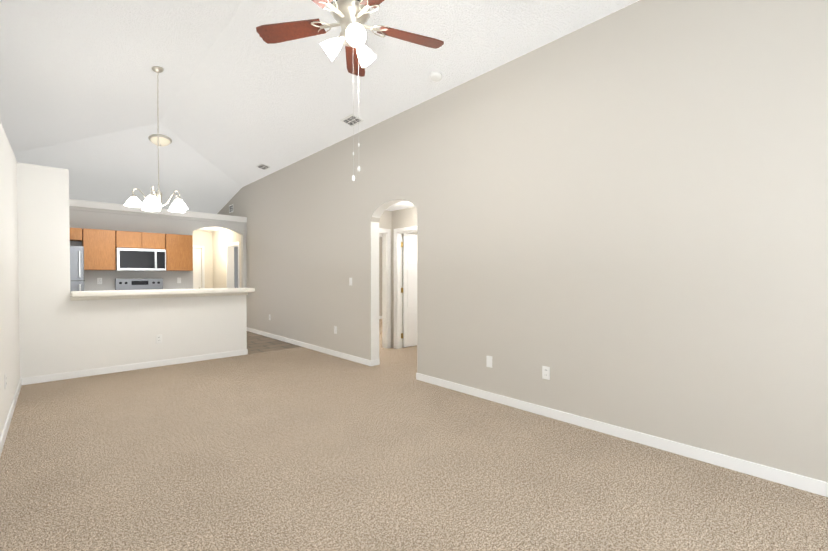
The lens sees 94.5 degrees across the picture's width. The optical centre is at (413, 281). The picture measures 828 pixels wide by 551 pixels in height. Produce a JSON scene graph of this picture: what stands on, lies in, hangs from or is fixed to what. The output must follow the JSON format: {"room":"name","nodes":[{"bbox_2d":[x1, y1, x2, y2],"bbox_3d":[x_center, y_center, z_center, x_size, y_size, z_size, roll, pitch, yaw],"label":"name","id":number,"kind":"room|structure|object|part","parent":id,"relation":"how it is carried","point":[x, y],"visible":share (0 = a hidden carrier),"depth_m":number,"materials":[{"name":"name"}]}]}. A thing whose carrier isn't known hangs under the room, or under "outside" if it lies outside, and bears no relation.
{"room":"living room","nodes":[
{"label":"living room","id":0,"kind":"room"},
{"bbox_2d":[0,122,19,436],"bbox_3d":[-4.000,-0.077,3.703,0.150,2.620,13.750,-1,1,-43],"label":"wall","id":1,"kind":"structure","parent":0,"point":[9,330],"depth_m":3.50,"materials":[{"name":"white paint"}]},
{"bbox_2d":[4,373,6,388],"bbox_3d":[-3.364,0.821,3.155,0.010,0.118,0.072,-1,1,-43],"label":"electrical outlet","id":2,"kind":"object","parent":1,"relation":"attached to","point":[5,377],"visible":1,"depth_m":3.13,"materials":[{"name":"white plastic"}]},
{"bbox_2d":[0,378,21,455],"bbox_3d":[-1.928,1.222,1.636,0.013,0.085,7.870,-1,1,-43],"label":"baseboard","id":3,"kind":"structure","parent":1,"relation":"attached to","point":[7,424],"depth_m":3.29,"materials":[{"name":"white wood"}]},
{"bbox_2d":[17,162,70,377],"bbox_3d":[-4.508,-0.086,4.681,0.450,2.610,0.130,-1,1,-43],"label":"wall","id":4,"kind":"structure","parent":0,"point":[44,269],"depth_m":4.63,"materials":[{"name":"white paint"}]},
{"bbox_2d":[69,210,246,316],"bbox_3d":[-5.267,-0.093,7.775,3.580,2.530,0.120,-1,1,-43],"label":"wall","id":5,"kind":"structure","parent":0,"point":[100,220],"depth_m":7.57,"materials":[{"name":"grey paint"}]},
{"bbox_2d":[70,228,81,240],"bbox_3d":[-6.158,-0.825,6.603,0.650,0.210,0.347,-1,1,-43],"label":"upper cabinet","id":6,"kind":"object","parent":5,"relation":"attached to","point":[75,234],"visible":0.27,"depth_m":6.65,"materials":[{"name":"brown wood"}]},
{"bbox_2d":[82,228,115,269],"bbox_3d":[-5.750,-0.571,6.990,0.450,0.730,0.347,-1,1,-43],"label":"upper cabinet","id":7,"kind":"object","parent":5,"relation":"attached to","point":[99,249],"visible":0.83,"depth_m":6.86,"materials":[{"name":"brown wood"}]},
{"bbox_2d":[97,278,101,283],"bbox_3d":[-5.857,-0.008,7.134,0.072,0.118,0.010,-1,1,-43],"label":"electrical outlet","id":8,"kind":"object","parent":5,"relation":"attached to","point":[99,280],"visible":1,"depth_m":7.13,"materials":[{"name":"white plastic"}]},
{"bbox_2d":[115,230,164,249],"bbox_3d":[-5.298,-0.787,7.411,0.770,0.310,0.347,-1,1,-43],"label":"upper cabinet","id":9,"kind":"object","parent":5,"relation":"attached to","point":[136,240],"visible":1,"depth_m":7.26,"materials":[{"name":"brown wood"}]},
{"bbox_3d":[-5.327,-0.784,7.160,0.377,0.302,0.020,-1,1,-43],"label":"door","id":10,"kind":"part","parent":9,"relation":"part of","materials":[{"name":"brown wood"}]},
{"bbox_2d":[115,248,165,270],"bbox_3d":[-5.271,-0.414,7.388,0.770,0.415,0.427,-1,1,-43],"label":"microwave","id":11,"kind":"object","parent":9,"relation":"attached to","point":[131,259],"visible":0.98,"depth_m":7.23,"materials":[{"name":"metal"}]},
{"bbox_3d":[-5.197,-0.412,7.200,0.540,0.325,0.008,-1,1,-43],"label":"door","id":12,"kind":"part","parent":11,"relation":"part of","materials":[{"name":"black glass"}]},
{"bbox_3d":[-4.926,-0.415,7.455,0.135,0.325,0.008,-1,1,-43],"label":"panel","id":13,"kind":"part","parent":11,"relation":"part of","materials":[{"name":"black glass"}]},
{"bbox_3d":[-5.046,-0.787,7.424,0.377,0.302,0.020,-1,1,-43],"label":"door","id":14,"kind":"part","parent":9,"relation":"part of","materials":[{"name":"brown wood"}]},
{"bbox_2d":[69,206,242,224],"bbox_3d":[-5.219,-1.327,7.706,3.580,0.060,0.020,-1,1,-43],"label":"frieze","id":15,"kind":"object","parent":5,"relation":"attached to","point":[145,214],"visible":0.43,"depth_m":7.64,"materials":[{"name":"grey"}]},
{"bbox_2d":[165,234,192,270],"bbox_3d":[-4.839,-0.584,7.846,0.470,0.730,0.347,-1,1,-43],"label":"upper cabinet","id":16,"kind":"object","parent":5,"relation":"attached to","point":[179,251],"visible":0.98,"depth_m":7.71,"materials":[{"name":"brown wood"}]},
{"bbox_2d":[69,199,246,231],"bbox_3d":[-6.267,-1.433,8.820,3.580,0.120,3.160,-1,1,-43],"label":"plant shelf","id":17,"kind":"object","parent":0,"point":[96,205],"visible":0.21,"depth_m":7.77,"materials":[{"name":"white paint"}]},
{"bbox_2d":[70,295,246,371],"bbox_3d":[-3.564,0.695,5.580,2.140,1.020,0.130,-1,1,-43],"label":"wall","id":18,"kind":"structure","parent":0,"point":[111,332],"depth_m":5.38,"materials":[{"name":"white paint"}]},
{"bbox_2d":[22,349,246,384],"bbox_3d":[-3.679,1.166,5.380,2.590,0.085,0.013,-1,1,-43],"label":"baseboard","id":19,"kind":"structure","parent":18,"relation":"attached to","point":[71,375],"depth_m":5.17,"materials":[{"name":"white wood"}]},
{"bbox_2d":[156,335,161,342],"bbox_3d":[-3.618,0.817,5.435,0.072,0.118,0.010,-1,1,-43],"label":"electrical outlet","id":20,"kind":"object","parent":18,"relation":"attached to","point":[158,338],"visible":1,"depth_m":5.43,"materials":[{"name":"white plastic"}]},
{"bbox_2d":[70,288,254,300],"bbox_3d":[-3.494,0.173,5.548,2.210,0.115,0.400,-1,1,-43],"label":"countertop","id":21,"kind":"structure","parent":18,"relation":"on","point":[116,294],"depth_m":5.29,"materials":[{"name":"white"}]},
{"bbox_3d":[-3.502,0.208,5.521,2.160,0.045,0.030,-1,1,-43],"label":"counter trim","id":22,"kind":"part","parent":21,"relation":"part of","materials":[{"name":"white"}]},
{"bbox_2d":[193,231,212,287],"bbox_3d":[-6.577,-0.128,10.112,2.290,2.530,0.120,-1,1,-43],"label":"wall","id":23,"kind":"structure","parent":0,"point":[202,238],"depth_m":10.74,"materials":[{"name":"beige paint"}]},
{"bbox_2d":[193,248,201,288],"bbox_3d":[-6.168,0.108,10.388,0.740,2.030,0.113,-1,1,-43],"label":"hall door","id":24,"kind":"structure","parent":23,"relation":"in","point":[197,283],"depth_m":10.56,"materials":[{"name":"white wood"}]},
{"bbox_3d":[-6.057,-0.578,10.500,0.250,0.420,0.007,-1,1,-43],"label":"panel","id":25,"kind":"part","parent":24,"relation":"part of","materials":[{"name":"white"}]},
{"bbox_3d":[-6.057,0.072,10.510,0.250,0.680,0.007,-1,1,-43],"label":"panel","id":26,"kind":"part","parent":24,"relation":"part of","materials":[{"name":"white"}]},
{"bbox_2d":[202,246,204,287],"bbox_3d":[-5.876,0.072,10.679,0.065,2.115,0.018,-1,1,-43],"label":"door frame","id":27,"kind":"structure","parent":23,"relation":"attached to","point":[203,278],"depth_m":10.67,"materials":[{"name":"white wood"}]},
{"bbox_2d":[247,331,300,353],"bbox_3d":[-5.336,1.171,7.867,3.880,0.001,5.880,-1,1,-43],"label":"floor","id":28,"kind":"structure","parent":0,"point":[257,343],"depth_m":7.18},
{"bbox_2d":[70,246,84,296],"bbox_3d":[-5.971,0.302,6.427,0.650,1.780,0.810,-1,1,-43],"label":"fridge","id":29,"kind":"object","parent":28,"relation":"on","point":[77,280],"visible":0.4,"depth_m":6.31,"materials":[{"name":"metal"}]},
{"bbox_3d":[-5.519,-0.286,6.321,0.025,0.440,0.050,-1,1,-43],"label":"handle","id":30,"kind":"part","parent":29,"relation":"part of","materials":[{"name":"metal"}]},
{"bbox_2d":[115,278,162,289],"bbox_3d":[-5.176,0.562,7.301,0.760,1.235,0.670,-1,1,-43],"label":"range","id":31,"kind":"object","parent":28,"relation":"on","point":[139,284],"visible":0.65,"depth_m":7.47,"materials":[{"name":"metal"}]},
{"bbox_2d":[0,0,638,213],"bbox_3d":[-2.991,-2.079,4.622,4.840,1.004,13.750,-1,1,-43],"label":"ceiling","id":32,"kind":"structure","parent":0,"point":[239,99],"depth_m":4.46,"materials":[{"name":"white paint"}]},
{"bbox_2d":[124,66,187,212],"bbox_3d":[-3.091,-1.611,4.418,0.753,1.654,0.631,-19,13,-42],"label":"chandelier","id":33,"kind":"object","parent":32,"relation":"hanging from","point":[152,202],"visible":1,"depth_m":4.46,"materials":[{"name":"white glass"}]},
{"bbox_3d":[-3.189,-0.911,4.364,0.188,0.105,0.188,-1,1,-43],"label":"lamp shade","id":34,"kind":"part","parent":33,"relation":"part of","materials":[{"name":"white glass"}]},
{"bbox_3d":[-3.189,-0.915,4.640,0.188,0.105,0.188,-1,1,-43],"label":"lamp shade","id":35,"kind":"part","parent":33,"relation":"part of","materials":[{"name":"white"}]},
{"bbox_3d":[-2.927,-0.910,4.278,0.188,0.105,0.188,-1,1,-43],"label":"lamp shade","id":36,"kind":"part","parent":33,"relation":"part of","materials":[{"name":"white glass"}]},
{"bbox_3d":[-2.999,-1.769,4.489,0.020,1.353,0.020,-1,1,-43],"label":"chain","id":37,"kind":"part","parent":33,"relation":"part of","materials":[{"name":"silver metal"}]},
{"bbox_3d":[-2.861,-0.977,4.500,0.169,0.186,0.160,-1,1,-43],"label":"arm","id":38,"kind":"part","parent":33,"relation":"part of"},
{"bbox_3d":[-2.926,-0.917,4.725,0.188,0.105,0.188,-1,1,-43],"label":"lamp shade","id":39,"kind":"part","parent":33,"relation":"part of","materials":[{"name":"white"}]},
{"bbox_3d":[-2.764,-0.913,4.501,0.188,0.105,0.188,-1,1,-43],"label":"lamp shade","id":40,"kind":"part","parent":33,"relation":"part of","materials":[{"name":"white glass"}]},
{"bbox_2d":[148,134,171,146],"bbox_3d":[-4.455,-2.442,6.730,0.356,0.124,0.356,-1,-11,-43],"label":"dome ceiling light","id":41,"kind":"object","parent":32,"relation":"attached to","point":[164,140],"visible":0.96,"depth_m":6.66,"materials":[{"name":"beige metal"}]},
{"bbox_3d":[-4.454,-2.436,6.729,0.300,0.071,0.300,-1,-11,-43],"label":"glass","id":42,"kind":"part","parent":41,"relation":"part of","materials":[{"name":"beige glass"}]},
{"bbox_2d":[255,163,270,169],"bbox_3d":[-2.975,-2.260,7.551,0.200,0.010,0.300,15,-10,-42],"label":"ceiling vent","id":43,"kind":"object","parent":32,"relation":"in","point":[263,166],"visible":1,"depth_m":7.53,"materials":[{"name":"white plastic"}]},
{"bbox_2d":[256,0,443,180],"bbox_3d":[-0.394,-1.585,2.498,1.308,1.862,1.265,-1,1,-43],"label":"ceiling fan","id":44,"kind":"object","parent":32,"relation":"hanging from","point":[351,17],"visible":1,"depth_m":2.57,"materials":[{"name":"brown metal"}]},
{"bbox_3d":[-0.850,-1.721,2.633,0.480,0.008,0.152,0,-11,13],"label":"blade","id":45,"kind":"part","parent":44,"relation":"part of","materials":[{"name":"brown wood"}]},
{"bbox_3d":[-0.647,-1.714,2.157,0.152,0.008,0.480,-13,-6,30],"label":"blade","id":46,"kind":"part","parent":44,"relation":"part of","materials":[{"name":"brown wood"}]},
{"bbox_3d":[-0.537,-1.568,2.555,0.128,0.128,0.128,-35,-4,8],"label":"lamp shade","id":47,"kind":"part","parent":44,"relation":"part of","materials":[{"name":"white glass"}]},
{"bbox_3d":[-0.460,-1.726,2.973,0.152,0.008,0.480,12,0,-5],"label":"blade","id":48,"kind":"part","parent":44,"relation":"part of","materials":[{"name":"brown wood"}]},
{"bbox_3d":[-0.379,-1.566,2.427,0.128,0.128,0.128,0,36,-21],"label":"lamp shade","id":49,"kind":"part","parent":44,"relation":"part of","materials":[{"name":"white glass"}]},
{"bbox_3d":[-0.347,-1.569,2.628,0.128,0.128,0.128,1,-34,39],"label":"lamp shade","id":50,"kind":"part","parent":44,"relation":"part of","materials":[{"name":"white glass"}]},
{"bbox_3d":[-0.132,-1.715,2.203,0.152,0.008,0.480,-16,11,-40],"label":"blade","id":51,"kind":"part","parent":44,"relation":"part of","materials":[{"name":"brown wood"}]},
{"bbox_3d":[-0.016,-1.722,2.707,0.480,0.008,0.152,0,13,-23],"label":"blade","id":52,"kind":"part","parent":44,"relation":"part of","materials":[{"name":"brown wood"}]},
{"bbox_2d":[340,114,363,126],"bbox_3d":[-0.859,-2.226,5.299,0.200,0.010,0.300,15,-10,-42],"label":"ceiling vent","id":53,"kind":"object","parent":32,"relation":"in","point":[351,120],"visible":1,"depth_m":5.29,"materials":[{"name":"white plastic"}]},
{"bbox_2d":[430,71,441,81],"bbox_3d":[0.234,-2.198,4.117,0.136,0.036,0.136,15,-10,-42],"label":"smoke detector","id":54,"kind":"object","parent":32,"relation":"attached to","point":[435,76],"visible":1,"depth_m":4.09,"materials":[{"name":"white plastic"}]},
{"bbox_2d":[379,237,381,315],"bbox_3d":[-2.164,-0.087,10.417,4.260,2.440,0.120,-1,1,-43],"label":"wall","id":55,"kind":"structure","parent":0,"point":[380,276],"depth_m":11.43,"materials":[{"name":"grey paint"}]},
{"bbox_2d":[379,201,414,236],"bbox_3d":[0.396,-1.276,8.331,5.160,0.001,7.200,-1,1,-43],"label":"ceiling","id":56,"kind":"structure","parent":0,"point":[401,205],"depth_m":6.37,"materials":[{"name":"white paint"}]},
{"bbox_2d":[379,319,416,373],"bbox_3d":[0.362,1.163,8.404,5.160,0.001,7.100,-1,1,-43],"label":"floor","id":57,"kind":"structure","parent":0,"point":[403,359],"depth_m":6.04,"materials":[{"name":"beige carpet"}]},
{"bbox_2d":[379,210,416,347],"bbox_3d":[0.404,-0.046,7.684,4.260,2.440,0.120,-1,1,-43],"label":"wall","id":58,"kind":"structure","parent":0,"point":[385,221],"depth_m":6.83,"materials":[{"name":"grey paint"}]},
{"bbox_2d":[379,228,390,347],"bbox_3d":[-0.762,0.133,6.580,0.825,2.115,0.138,-1,1,-43],"label":"door frame","id":59,"kind":"structure","parent":58,"relation":"attached to","point":[384,290],"depth_m":6.80,"materials":[{"name":"white wood"}]},
{"bbox_2d":[392,207,416,347],"bbox_3d":[0.653,-0.018,5.813,0.120,2.440,2.950,-1,1,-43],"label":"wall","id":60,"kind":"structure","parent":0,"point":[405,217],"depth_m":6.69,"materials":[{"name":"grey paint"}]},
{"bbox_2d":[394,226,416,348],"bbox_3d":[-0.030,0.133,6.529,0.138,2.115,0.825,-1,1,-43],"label":"door frame","id":61,"kind":"structure","parent":60,"relation":"attached to","point":[399,293],"depth_m":6.75,"materials":[{"name":"white wood"}]},
{"bbox_2d":[401,233,416,346],"bbox_3d":[0.091,0.158,7.020,0.780,2.028,0.112,-1,1,-43],"label":"bedroom door","id":62,"kind":"structure","parent":60,"relation":"in","point":[409,290],"depth_m":6.88,"materials":[{"name":"white wood"}]},
{"bbox_3d":[-0.024,-0.525,6.920,0.250,0.420,0.007,-1,1,-43],"label":"panel","id":63,"kind":"part","parent":62,"relation":"part of","materials":[{"name":"white wood"}]},
{"bbox_3d":[-0.024,0.125,6.930,0.250,0.680,0.007,-1,1,-43],"label":"panel","id":64,"kind":"part","parent":62,"relation":"part of","materials":[{"name":"white wood"}]},
{"bbox_3d":[-0.024,0.815,6.940,0.250,0.500,0.007,-1,1,-43],"label":"panel","id":65,"kind":"part","parent":62,"relation":"part of","materials":[{"name":"white wood"}]},
{"bbox_2d":[0,347,827,550],"bbox_3d":[-0.628,1.246,2.857,3.880,0.001,7.870,-1,1,-43],"label":"floor carpet","id":66,"kind":"object","parent":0,"point":[299,449],"visible":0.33,"depth_m":2.47,"materials":[{"name":"beige carpet"}]},
{"bbox_2d":[212,0,827,481],"bbox_3d":[-1.284,-0.509,6.250,0.154,3.408,13.750,-1,1,-43],"label":"wall","id":67,"kind":"structure","parent":0,"point":[623,218],"depth_m":3.06,"materials":[{"name":"grey paint"}]},
{"bbox_2d":[228,247,233,287],"bbox_3d":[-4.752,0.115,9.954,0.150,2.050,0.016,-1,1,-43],"label":"door","id":68,"kind":"structure","parent":67,"relation":"attached to","point":[230,267],"depth_m":9.94,"materials":[{"name":"white wood"}]},
{"bbox_2d":[229,204,232,212],"bbox_3d":[-4.610,-1.836,9.657,0.010,0.200,0.300,-1,1,-43],"label":"air vent","id":69,"kind":"object","parent":67,"relation":"in","point":[230,208],"visible":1,"depth_m":9.66,"materials":[{"name":"white plastic"}]},
{"bbox_2d":[226,242,239,287],"bbox_3d":[-4.545,0.087,9.610,0.018,2.115,0.930,-1,1,-43],"label":"door frame","id":70,"kind":"structure","parent":67,"relation":"attached to","point":[227,267],"depth_m":9.68,"materials":[{"name":"white wood"}]},
{"bbox_2d":[243,222,246,234],"bbox_3d":[-3.978,-1.230,8.949,0.070,0.290,0.150,-1,1,-43],"label":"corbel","id":71,"kind":"object","parent":67,"relation":"attached to","point":[244,229],"visible":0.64,"depth_m":8.89,"materials":[{"name":"grey"}]},
{"bbox_2d":[247,327,369,365],"bbox_3d":[-2.444,1.136,7.393,0.013,0.085,5.330,-1,1,-43],"label":"baseboard","id":72,"kind":"structure","parent":67,"relation":"attached to","point":[332,352],"depth_m":6.58,"materials":[{"name":"white wood"}]},
{"bbox_2d":[370,359,379,365],"bbox_3d":[-0.560,1.164,5.498,0.163,0.085,0.013,-1,1,-43],"label":"baseboard","id":73,"kind":"structure","parent":67,"relation":"attached to","point":[374,362],"depth_m":5.49,"materials":[{"name":"white wood"}]},
{"bbox_2d":[371,200,406,359],"bbox_3d":[-0.231,0.068,5.141,0.152,2.288,0.956,-1,1,-43],"label":"trim","id":74,"kind":"structure","parent":67,"relation":"attached to","point":[379,210],"depth_m":5.48,"materials":[{"name":"white"}]},
{"bbox_2d":[486,356,491,367],"bbox_3d":[0.780,0.829,3.962,0.006,0.118,0.072,-1,1,-43],"label":"electrical outlet","id":75,"kind":"object","parent":67,"relation":"attached to","point":[488,361],"visible":1,"depth_m":3.96,"materials":[{"name":"white plastic"}]},
{"bbox_2d":[542,366,549,379],"bbox_3d":[1.207,0.836,3.505,0.010,0.118,0.072,-1,1,-43],"label":"electrical outlet","id":76,"kind":"object","parent":67,"relation":"attached to","point":[545,372],"visible":1,"depth_m":3.50,"materials":[{"name":"white plastic"}]},
{"bbox_2d":[417,373,827,496],"bbox_3d":[1.702,1.201,2.981,0.013,0.085,4.860,-1,1,-43],"label":"baseboard","id":77,"kind":"structure","parent":67,"relation":"attached to","point":[805,483],"depth_m":2.85,"materials":[{"name":"white wood"}]}
]}

